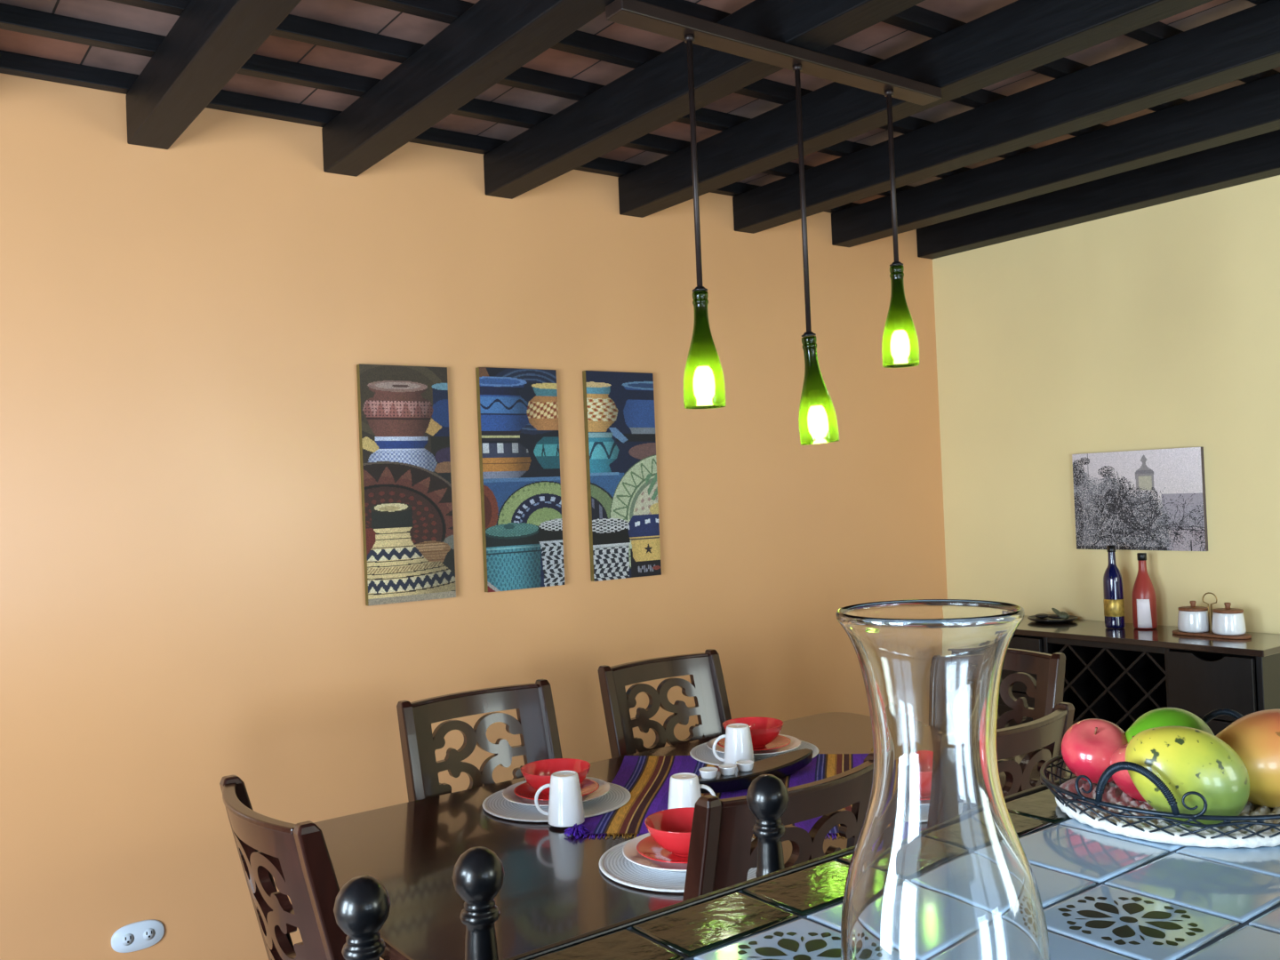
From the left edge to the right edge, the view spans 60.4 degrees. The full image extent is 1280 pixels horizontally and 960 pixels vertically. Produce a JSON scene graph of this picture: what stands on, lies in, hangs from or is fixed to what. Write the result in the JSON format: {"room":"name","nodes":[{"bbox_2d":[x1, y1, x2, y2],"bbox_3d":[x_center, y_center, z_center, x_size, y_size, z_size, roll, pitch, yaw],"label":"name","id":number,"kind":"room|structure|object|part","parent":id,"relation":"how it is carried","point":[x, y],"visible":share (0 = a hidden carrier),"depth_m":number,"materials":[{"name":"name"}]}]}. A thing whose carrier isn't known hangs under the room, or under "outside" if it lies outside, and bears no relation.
{"room":"dining room","nodes":[
{"label":"dining room","id":0,"kind":"room"},
{"bbox_2d":[0,72,947,959],"bbox_3d":[-0.921,0.174,3.342,5.840,2.750,0.120,-2,-1,-36],"label":"wall","id":1,"kind":"structure","parent":0,"point":[186,327],"depth_m":3.24,"materials":[{"name":"orange paint"}]},
{"bbox_2d":[111,920,164,952],"bbox_3d":[-1.330,1.210,2.914,0.132,0.074,0.010,-2,-1,-36],"label":"wall outlet","id":2,"kind":"object","parent":1,"relation":"attached to","point":[140,935],"visible":1,"depth_m":2.91,"materials":[{"name":"white plastic"}]},
{"bbox_2d":[121,933,134,945],"bbox_3d":[-1.348,1.210,2.896,0.031,0.031,0.001,-2,-1,-36],"label":"socket","id":3,"kind":"object","parent":2,"relation":"attached to","point":[127,939],"depth_m":2.90,"materials":[{"name":"white plastic"}]},
{"bbox_2d":[143,928,155,940],"bbox_3d":[-1.307,1.209,2.927,0.031,0.031,0.001,-2,-1,-36],"label":"socket","id":4,"kind":"object","parent":2,"relation":"attached to","point":[148,933],"depth_m":2.93,"materials":[{"name":"white plastic"}]},
{"bbox_2d":[356,363,455,606],"bbox_3d":[-0.721,0.011,3.407,0.291,0.729,0.022,-2,-1,-36],"label":"print","id":5,"kind":"object","parent":1,"relation":"attached to","point":[404,410],"visible":1,"depth_m":3.39},
{"bbox_2d":[475,367,564,591],"bbox_3d":[-0.394,-0.005,3.648,0.294,0.729,0.022,-2,-1,-36],"label":"print","id":6,"kind":"object","parent":1,"relation":"attached to","point":[517,414],"visible":1,"depth_m":3.63},
{"bbox_2d":[582,370,661,581],"bbox_3d":[-0.062,-0.018,3.894,0.291,0.729,0.022,-2,-1,-36],"label":"print","id":7,"kind":"object","parent":1,"relation":"attached to","point":[620,419],"visible":1,"depth_m":3.88},
{"bbox_2d":[0,0,1279,259],"bbox_3d":[0.604,-1.152,1.217,5.600,0.280,5.200,-2,-1,-36],"label":"ceiling","id":8,"kind":"structure","parent":0,"point":[1049,115],"depth_m":2.99,"materials":[{"name":"wood"}]},
{"bbox_2d":[605,0,941,445],"bbox_3d":[0.366,-0.532,2.519,1.000,0.904,0.088,-2,-1,-36],"label":"pendant lamp","id":9,"kind":"object","parent":8,"relation":"hanging from","point":[703,378],"visible":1,"depth_m":2.50,"materials":[{"name":"green glass"}]},
{"bbox_3d":[0.116,-0.675,2.341,0.012,0.546,0.012,-2,-1,-36],"label":"hanging rod","id":10,"kind":"part","parent":9,"relation":"part of","materials":[{"name":"brown metal"}]},
{"bbox_3d":[0.133,-0.277,2.336,0.088,0.245,0.088,-2,-1,-36],"label":"lamp shade","id":11,"kind":"part","parent":9,"relation":"part of","materials":[{"name":"green glass"}]},
{"bbox_3d":[0.375,-0.644,2.530,0.012,0.625,0.012,-2,-1,-36],"label":"hanging rod","id":12,"kind":"part","parent":9,"relation":"part of","materials":[{"name":"brown metal"}]},
{"bbox_3d":[0.408,-0.206,2.536,0.092,0.250,0.088,-2,-1,-36],"label":"lamp shade","id":13,"kind":"part","parent":9,"relation":"part of","materials":[{"name":"green glass"}]},
{"bbox_3d":[0.625,-0.747,2.718,0.012,0.435,0.012,-2,-1,-36],"label":"hanging rod","id":14,"kind":"part","parent":9,"relation":"part of","materials":[{"name":"brown metal"}]},
{"bbox_3d":[0.639,-0.404,2.714,0.088,0.246,0.088,-2,-1,-36],"label":"lamp shade","id":15,"kind":"part","parent":9,"relation":"part of","materials":[{"name":"green glass"}]},
{"bbox_2d":[932,175,1279,633],"bbox_3d":[2.956,0.007,2.900,0.120,2.750,5.200,-2,-1,-36],"label":"wall","id":16,"kind":"structure","parent":0,"point":[1155,327],"depth_m":4.29,"materials":[{"name":"beige paint"}]},
{"bbox_2d":[1072,447,1207,551],"bbox_3d":[1.903,0.078,4.210,0.020,0.380,0.514,-2,-1,-36],"label":"print","id":17,"kind":"object","parent":16,"relation":"attached to","point":[1144,500],"visible":0.98,"depth_m":4.18,"materials":[{"name":"paper"}]},
{"bbox_2d":[1172,629,1251,639],"bbox_3d":[1.994,0.538,3.840,0.090,0.010,0.264,-2,-1,-36],"label":"wooden tray","id":18,"kind":"object","parent":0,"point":[1241,634],"depth_m":3.78,"materials":[{"name":"brown wood"}]},
{"bbox_3d":[0.725,1.481,1.255,5.700,0.050,5.300,-2,-1,-36],"label":"floor","id":19,"kind":"structure","parent":0,"visible":0},
{"bbox_2d":[219,774,347,959],"bbox_3d":[-0.430,1.024,2.012,0.578,0.978,0.430,-2,-1,-36],"label":"dining chair","id":20,"kind":"object","parent":19,"relation":"on","point":[298,858],"visible":1,"depth_m":1.77,"materials":[{"name":"brown wood"}]},
{"bbox_3d":[-0.689,1.036,2.070,0.159,0.978,0.030,-2,-1,-36],"label":"post","id":21,"kind":"part","parent":20,"relation":"part of","materials":[{"name":"brown wood"}]},
{"bbox_3d":[-0.659,0.557,1.863,0.058,0.011,0.370,-2,-1,-36],"label":"rail","id":22,"kind":"part","parent":20,"relation":"part of","materials":[{"name":"brown wood"}]},
{"bbox_3d":[-0.451,1.022,1.748,0.159,0.978,0.030,-2,-1,-36],"label":"post","id":23,"kind":"part","parent":20,"relation":"part of","materials":[{"name":"brown wood"}]},
{"bbox_2d":[333,875,390,959],"bbox_3d":[-0.320,0.945,0.824,0.476,1.099,0.408,-2,-1,-36],"label":"finial","id":24,"kind":"object","parent":19,"relation":"on","point":[362,905],"visible":1,"depth_m":1.08,"materials":[{"name":"black paint"}]},
{"bbox_2d":[396,679,562,801],"bbox_3d":[-0.266,1.025,2.659,0.430,0.978,0.578,-2,-1,-36],"label":"dining chair","id":25,"kind":"object","parent":19,"relation":"on","point":[536,724],"visible":0.39,"depth_m":2.86,"materials":[{"name":"brown wood"}]},
{"bbox_3d":[-0.530,1.036,2.680,0.030,0.978,0.159,-2,-1,-36],"label":"post","id":26,"kind":"part","parent":25,"relation":"part of","materials":[{"name":"brown wood"}]},
{"bbox_3d":[-0.440,0.560,2.874,0.370,0.011,0.058,-2,-1,-36],"label":"rail","id":27,"kind":"part","parent":25,"relation":"part of","materials":[{"name":"brown wood"}]},
{"bbox_3d":[-0.208,1.026,2.918,0.030,0.978,0.159,-2,-1,-36],"label":"post","id":28,"kind":"part","parent":25,"relation":"part of","materials":[{"name":"brown wood"}]},
{"bbox_2d":[452,774,789,959],"bbox_3d":[0.122,0.930,1.150,0.476,1.099,0.408,-2,-1,-36],"label":"bar stool","id":29,"kind":"object","parent":19,"relation":"on","point":[478,873],"visible":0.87,"depth_m":1.17,"materials":[{"name":"black paint"}]},
{"bbox_3d":[-0.151,0.942,1.167,0.056,1.099,0.056,-2,-1,-36],"label":"post","id":30,"kind":"part","parent":29,"relation":"part of","materials":[{"name":"black paint"}]},
{"bbox_3d":[0.187,0.931,1.417,0.056,1.099,0.056,-2,-1,-36],"label":"post","id":31,"kind":"part","parent":29,"relation":"part of","materials":[{"name":"black paint"}]},
{"bbox_2d":[597,648,731,758],"bbox_3d":[0.219,1.010,3.088,0.430,0.978,0.578,-2,-1,-36],"label":"dining chair","id":32,"kind":"object","parent":19,"relation":"on","point":[711,708],"visible":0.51,"depth_m":3.30,"materials":[{"name":"brown wood"}]},
{"bbox_3d":[-0.045,1.021,3.109,0.030,0.978,0.159,-2,-1,-36],"label":"post","id":33,"kind":"part","parent":32,"relation":"part of","materials":[{"name":"brown wood"}]},
{"bbox_3d":[0.045,0.545,3.303,0.370,0.011,0.058,-2,-1,-36],"label":"rail","id":34,"kind":"part","parent":32,"relation":"part of","materials":[{"name":"brown wood"}]},
{"bbox_3d":[0.277,1.011,3.346,0.030,0.978,0.159,-2,-1,-36],"label":"post","id":35,"kind":"part","parent":32,"relation":"part of","materials":[{"name":"brown wood"}]},
{"bbox_2d":[313,712,1072,959],"bbox_3d":[0.200,1.119,2.556,1.870,0.750,1.040,-2,-1,-36],"label":"dining table","id":36,"kind":"object","parent":19,"relation":"on","point":[555,889],"visible":0.23,"depth_m":2.19,"materials":[{"name":"brown wood"}]},
{"bbox_2d":[482,782,631,822],"bbox_3d":[-0.196,0.755,2.602,0.350,0.005,0.350,-2,-1,-36],"label":"placemat","id":37,"kind":"object","parent":36,"relation":"on","point":[495,804],"visible":0.52,"depth_m":2.54,"materials":[{"name":"white ceramic"}]},
{"bbox_2d":[502,776,610,807],"bbox_3d":[-0.197,0.744,2.602,0.256,0.022,0.256,-2,-1,-36],"label":"dinner plate","id":38,"kind":"object","parent":37,"relation":"on","point":[508,794],"visible":0.39,"depth_m":2.58,"materials":[{"name":"ceramic"}]},
{"bbox_2d":[513,778,599,801],"bbox_3d":[-0.197,0.738,2.602,0.201,0.020,0.201,-2,-1,-36],"label":"saucer","id":39,"kind":"object","parent":38,"relation":"on","point":[524,790],"visible":0.32,"depth_m":2.60,"materials":[{"name":"ceramic"}]},
{"bbox_2d":[520,758,590,796],"bbox_3d":[-0.198,0.710,2.603,0.165,0.063,0.165,-2,-1,-36],"label":"bowl","id":40,"kind":"object","parent":39,"relation":"on","point":[537,773],"visible":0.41,"depth_m":2.65,"materials":[{"name":"ceramic"}]},
{"bbox_2d":[534,770,584,827],"bbox_3d":[-0.171,0.698,2.409,0.098,0.105,0.081,-2,-1,-34],"label":"mug","id":41,"kind":"object","parent":36,"relation":"on","point":[565,804],"visible":0.99,"depth_m":2.38,"materials":[{"name":"white ceramic"}]},
{"bbox_3d":[-0.214,0.702,2.413,0.037,0.070,0.008,-2,-1,0],"label":"handle","id":42,"kind":"part","parent":41,"relation":"part of","materials":[{"name":"white ceramic"}]},
{"bbox_2d":[599,838,756,892],"bbox_3d":[0.095,0.738,2.140,0.350,0.005,0.350,-2,-1,-36],"label":"placemat","id":43,"kind":"object","parent":36,"relation":"on","point":[612,863],"visible":0.29,"depth_m":2.06,"materials":[{"name":"white ceramic"}]},
{"bbox_2d":[622,832,687,871],"bbox_3d":[0.094,0.726,2.140,0.256,0.022,0.256,-2,-1,-36],"label":"dinner plate","id":44,"kind":"object","parent":43,"relation":"on","point":[629,851],"visible":0.23,"depth_m":2.10,"materials":[{"name":"white ceramic"}]},
{"bbox_2d":[636,835,687,863],"bbox_3d":[0.094,0.720,2.140,0.201,0.020,0.201,-2,-1,-36],"label":"saucer","id":45,"kind":"object","parent":44,"relation":"on","point":[647,847],"visible":0.3,"depth_m":2.13,"materials":[{"name":"ceramic"}]},
{"bbox_2d":[644,807,694,856],"bbox_3d":[0.093,0.692,2.140,0.165,0.063,0.165,-2,-1,-36],"label":"bowl","id":46,"kind":"object","parent":45,"relation":"on","point":[670,828],"visible":0.59,"depth_m":2.18,"materials":[{"name":"ceramic"}]},
{"bbox_2d":[563,746,873,839],"bbox_3d":[0.245,0.732,2.624,0.757,0.020,0.747,-2,-1,6],"label":"striped cloth","id":47,"kind":"object","parent":36,"relation":"on","point":[646,778],"visible":0.39,"depth_m":2.70,"materials":[{"name":"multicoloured fabric"}]},
{"bbox_2d":[667,772,716,808],"bbox_3d":[0.103,0.686,2.358,0.098,0.105,0.081,-2,-1,-40],"label":"mug","id":48,"kind":"object","parent":47,"relation":"on","point":[684,788],"visible":0.63,"depth_m":2.33,"materials":[{"name":"white ceramic"}]},
{"bbox_3d":[0.146,0.686,2.358,0.037,0.070,0.008,-2,-1,-6],"label":"handle","id":49,"kind":"part","parent":48,"relation":"part of","materials":[{"name":"white ceramic"}]},
{"bbox_2d":[697,748,812,793],"bbox_3d":[0.278,0.715,2.676,0.400,0.048,0.094,-2,-1,-39],"label":"tray","id":50,"kind":"object","parent":47,"relation":"on","point":[783,765],"visible":0.67,"depth_m":2.66,"materials":[{"name":"black paint"}]},
{"bbox_2d":[698,767,718,778],"bbox_3d":[0.161,0.688,2.582,0.045,0.020,0.045,-2,-1,-36],"label":"candle cup","id":51,"kind":"object","parent":50,"relation":"on","point":[706,772],"visible":1,"depth_m":2.57,"materials":[{"name":"white ceramic"}]},
{"bbox_2d":[718,763,736,775],"bbox_3d":[0.209,0.691,2.621,0.045,0.020,0.045,-2,-1,-36],"label":"candle cup","id":52,"kind":"object","parent":50,"relation":"on","point":[725,769],"visible":1,"depth_m":2.61,"materials":[{"name":"white ceramic"}]},
{"bbox_2d":[736,760,754,771],"bbox_3d":[0.254,0.691,2.658,0.045,0.020,0.045,-2,-1,-36],"label":"candle cup","id":53,"kind":"object","parent":50,"relation":"on","point":[742,765],"visible":1,"depth_m":2.64,"materials":[{"name":"white ceramic"}]},
{"bbox_2d":[689,740,818,766],"bbox_3d":[0.311,0.739,2.995,0.350,0.005,0.350,-2,-1,-36],"label":"placemat","id":54,"kind":"object","parent":36,"relation":"on","point":[701,753],"visible":0.36,"depth_m":2.98,"materials":[{"name":"white ceramic"}]},
{"bbox_2d":[712,723,754,765],"bbox_3d":[0.246,0.685,2.835,0.098,0.105,0.081,-3,-1,28],"label":"mug","id":55,"kind":"object","parent":54,"relation":"on","point":[738,741],"visible":0.75,"depth_m":2.80,"materials":[{"name":"white ceramic"}]},
{"bbox_3d":[0.204,0.690,2.825,0.037,0.070,0.008,-2,-1,-6],"label":"handle","id":56,"kind":"part","parent":55,"relation":"part of","materials":[{"name":"white ceramic"}]},
{"bbox_2d":[706,734,800,758],"bbox_3d":[0.310,0.727,2.995,0.256,0.022,0.256,-2,-1,-36],"label":"dinner plate","id":57,"kind":"object","parent":54,"relation":"on","point":[795,743],"visible":0.37,"depth_m":2.96,"materials":[{"name":"ceramic"}]},
{"bbox_2d":[717,735,791,752],"bbox_3d":[0.310,0.721,2.995,0.201,0.020,0.201,-2,-1,-36],"label":"saucer","id":58,"kind":"object","parent":57,"relation":"on","point":[780,741],"visible":0.34,"depth_m":2.99,"materials":[{"name":"ceramic"}]},
{"bbox_2d":[722,716,783,748],"bbox_3d":[0.309,0.694,2.996,0.165,0.063,0.165,-2,-1,-36],"label":"bowl","id":59,"kind":"object","parent":58,"relation":"on","point":[764,731],"visible":0.68,"depth_m":3.01,"materials":[{"name":"ceramic"}]},
{"bbox_2d":[682,752,873,901],"bbox_3d":[0.152,1.001,2.073,0.430,0.978,0.578,-2,-1,-36],"label":"dining chair","id":60,"kind":"object","parent":19,"relation":"on","point":[723,851],"visible":0.36,"depth_m":1.81,"materials":[{"name":"brown wood"}]},
{"bbox_3d":[0.094,1.000,1.815,0.030,0.978,0.159,-2,-1,-36],"label":"post","id":61,"kind":"part","parent":60,"relation":"part of","materials":[{"name":"brown wood"}]},
{"bbox_3d":[0.262,0.768,1.914,0.376,0.494,0.169,-2,-1,-36],"label":"panel","id":62,"kind":"part","parent":60,"relation":"part of","materials":[{"name":"brown wood"}]},
{"bbox_3d":[0.286,0.518,1.870,0.370,0.011,0.058,-2,-1,-36],"label":"rail","id":63,"kind":"part","parent":60,"relation":"part of","materials":[{"name":"brown wood"}]},
{"bbox_3d":[0.416,0.989,2.052,0.030,0.978,0.159,-2,-1,-36],"label":"post","id":64,"kind":"part","parent":60,"relation":"part of","materials":[{"name":"brown wood"}]},
{"bbox_2d":[504,774,1279,959],"bbox_3d":[0.207,0.926,0.718,1.579,1.090,0.649,-2,-1,-36],"label":"countertop","id":65,"kind":"structure","parent":19,"relation":"on","point":[1105,895],"depth_m":0.97,"materials":[{"name":"grey tile"}]},
{"bbox_2d":[835,599,1050,959],"bbox_3d":[0.159,0.224,0.578,0.108,0.312,0.108,-2,-1,-42],"label":"glass carafe","id":66,"kind":"object","parent":65,"relation":"on","point":[940,868],"visible":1,"depth_m":0.55,"materials":[{"name":"clear glass"}]},
{"bbox_2d":[1040,708,1279,848],"bbox_3d":[0.609,0.327,1.230,0.324,0.087,0.302,-2,-1,-36],"label":"fruit basket","id":67,"kind":"object","parent":65,"relation":"on","point":[1102,805],"visible":0.67,"depth_m":1.13,"materials":[{"name":"metal"}]},
{"bbox_2d":[1061,718,1127,783],"bbox_3d":[0.545,0.325,1.313,0.079,0.075,0.078,-2,-1,-6],"label":"apple","id":68,"kind":"object","parent":67,"relation":"in","point":[1088,746],"visible":0.78,"depth_m":1.29,"materials":[{"name":"red food"}]},
{"bbox_2d":[1109,736,1146,801],"bbox_3d":[0.571,0.325,1.239,0.079,0.073,0.079,-2,-1,-8],"label":"apple","id":69,"kind":"object","parent":67,"relation":"in","point":[1122,779],"visible":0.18,"depth_m":1.23,"materials":[{"name":"red food"}]},
{"bbox_3d":[0.502,0.311,1.120,0.084,0.051,0.023,-3,-1,44],"label":"handle","id":70,"kind":"part","parent":67,"relation":"part of","materials":[{"name":"black metal"}]},
{"bbox_2d":[1124,707,1214,743],"bbox_3d":[0.628,0.317,1.300,0.095,0.094,0.111,-3,-1,43],"label":"mango","id":71,"kind":"object","parent":67,"relation":"in","point":[1162,716],"visible":0.19,"depth_m":1.28,"materials":[{"name":"green food"}]},
{"bbox_2d":[1124,726,1249,828],"bbox_3d":[0.571,0.309,1.145,0.118,0.106,0.087,-2,-1,-6],"label":"mango","id":72,"kind":"object","parent":67,"relation":"in","point":[1186,759],"visible":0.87,"depth_m":1.11,"materials":[{"name":"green food"}]},
{"bbox_3d":[0.714,0.305,1.340,0.084,0.051,0.023,-3,-1,44],"label":"handle","id":73,"kind":"part","parent":67,"relation":"part of","materials":[{"name":"black metal"}]},
{"bbox_2d":[1216,709,1279,807],"bbox_3d":[0.699,0.307,1.207,0.184,0.108,0.100,-2,-1,-29],"label":"mango","id":74,"kind":"object","parent":67,"relation":"in","point":[1255,737],"visible":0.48,"depth_m":1.16,"materials":[{"name":"orange food"}]},
{"bbox_2d":[996,648,1065,748],"bbox_3d":[0.874,0.983,3.070,0.578,0.978,0.430,-2,-1,-36],"label":"dining chair","id":75,"kind":"object","parent":19,"relation":"on","point":[1047,691],"visible":0.2,"depth_m":3.13,"materials":[{"name":"brown wood"}]},
{"bbox_3d":[1.026,0.752,3.192,0.169,0.494,0.376,-2,-1,-36],"label":"panel","id":76,"kind":"part","parent":75,"relation":"part of","materials":[{"name":"brown wood"}]},
{"bbox_3d":[1.063,0.502,3.230,0.058,0.011,0.370,-2,-1,-36],"label":"rail","id":77,"kind":"part","parent":75,"relation":"part of","materials":[{"name":"brown wood"}]},
{"bbox_3d":[1.132,0.971,3.012,0.159,0.978,0.030,-2,-1,-36],"label":"post","id":78,"kind":"part","parent":75,"relation":"part of","materials":[{"name":"brown wood"}]},
{"bbox_2d":[996,702,1074,797],"bbox_3d":[0.639,0.985,2.447,0.430,0.978,0.578,-2,-1,-36],"label":"dining chair","id":79,"kind":"object","parent":19,"relation":"on","point":[1048,732],"visible":0.24,"depth_m":2.25,"materials":[{"name":"brown wood"}]},
{"bbox_3d":[0.773,0.502,2.244,0.370,0.011,0.058,-2,-1,-36],"label":"rail","id":80,"kind":"part","parent":79,"relation":"part of","materials":[{"name":"brown wood"}]},
{"bbox_3d":[0.903,0.974,2.427,0.030,0.978,0.159,-2,-1,-36],"label":"post","id":81,"kind":"part","parent":79,"relation":"part of","materials":[{"name":"brown wood"}]},
{"bbox_2d":[997,615,1279,735],"bbox_3d":[1.804,1.000,4.066,0.391,0.890,1.170,-2,-1,-36],"label":"base cabinet","id":82,"kind":"object","parent":19,"relation":"on","point":[1117,676],"visible":0.33,"depth_m":3.88,"materials":[{"name":"brown wood"}]},
{"bbox_3d":[1.424,1.103,4.258,0.003,0.460,0.228,-2,-1,-36],"label":"door panel","id":83,"kind":"part","parent":82,"relation":"part of","materials":[{"name":"black wood"}]},
{"bbox_3d":[1.432,1.103,4.264,0.017,0.570,0.328,-2,-1,-36],"label":"cabinet door","id":84,"kind":"part","parent":82,"relation":"part of","materials":[{"name":"black wood"}]},
{"bbox_3d":[1.416,0.708,4.269,0.017,0.210,0.328,-2,-1,-36],"label":"drawer","id":85,"kind":"part","parent":82,"relation":"part of","materials":[{"name":"black wood"}]},
{"bbox_2d":[1027,608,1077,623],"bbox_3d":[1.649,0.538,4.400,0.190,0.053,0.190,-2,-1,-36],"label":"dish","id":86,"kind":"object","parent":82,"relation":"on","point":[1060,616],"visible":1,"depth_m":4.37,"materials":[{"name":"grey stone"}]},
{"bbox_3d":[1.649,0.556,4.399,0.190,0.016,0.190,-2,-1,-36],"label":"dish plate","id":87,"kind":"part","parent":86,"relation":"part of","materials":[{"name":"black ceramic"}]},
{"bbox_2d":[1103,544,1125,628],"bbox_3d":[1.781,0.401,4.139,0.072,0.309,0.072,-2,-1,-36],"label":"bottle","id":88,"kind":"object","parent":82,"relation":"on","point":[1113,587],"visible":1,"depth_m":4.11,"materials":[{"name":"blue glass"}]},
{"bbox_2d":[1131,552,1157,629],"bbox_3d":[1.874,0.411,4.093,0.085,0.278,0.084,-2,-1,-36],"label":"bottle","id":89,"kind":"object","parent":82,"relation":"on","point":[1143,594],"visible":1,"depth_m":4.06,"materials":[{"name":"red glass"}]},
{"bbox_2d":[1172,592,1251,639],"bbox_3d":[1.991,0.468,3.841,0.104,0.151,0.264,-2,-1,-36],"label":"condiment jar set","id":90,"kind":"object","parent":82,"relation":"on","point":[1228,622],"visible":1,"depth_m":3.81,"materials":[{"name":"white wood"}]},
{"bbox_2d":[1177,600,1210,632],"bbox_3d":[1.957,0.481,3.887,0.104,0.108,0.104,-2,-1,-36],"label":"pot","id":91,"kind":"object","parent":90,"relation":"on","point":[1192,619],"depth_m":3.85,"materials":[{"name":"white ceramic"}]},
{"bbox_3d":[1.992,0.463,3.839,0.004,0.141,0.052,-2,-1,-36],"label":"wire handle","id":92,"kind":"part","parent":90,"relation":"part of","materials":[{"name":"gold metal"}]},
{"bbox_2d":[1211,602,1246,635],"bbox_3d":[2.028,0.476,3.791,0.104,0.108,0.104,-2,-1,-36],"label":"pot","id":93,"kind":"object","parent":90,"relation":"on","point":[1227,620],"depth_m":3.75,"materials":[{"name":"white ceramic"}]},
{"bbox_3d":[1.886,0.681,3.631,0.017,0.210,0.278,-2,-1,-36],"label":"drawer","id":94,"kind":"part","parent":82,"relation":"part of","materials":[{"name":"black wood"}]},
{"bbox_3d":[1.902,1.076,3.626,0.017,0.570,0.278,-2,-1,-36],"label":"cabinet door","id":95,"kind":"part","parent":82,"relation":"part of","materials":[{"name":"black wood"}]}
]}

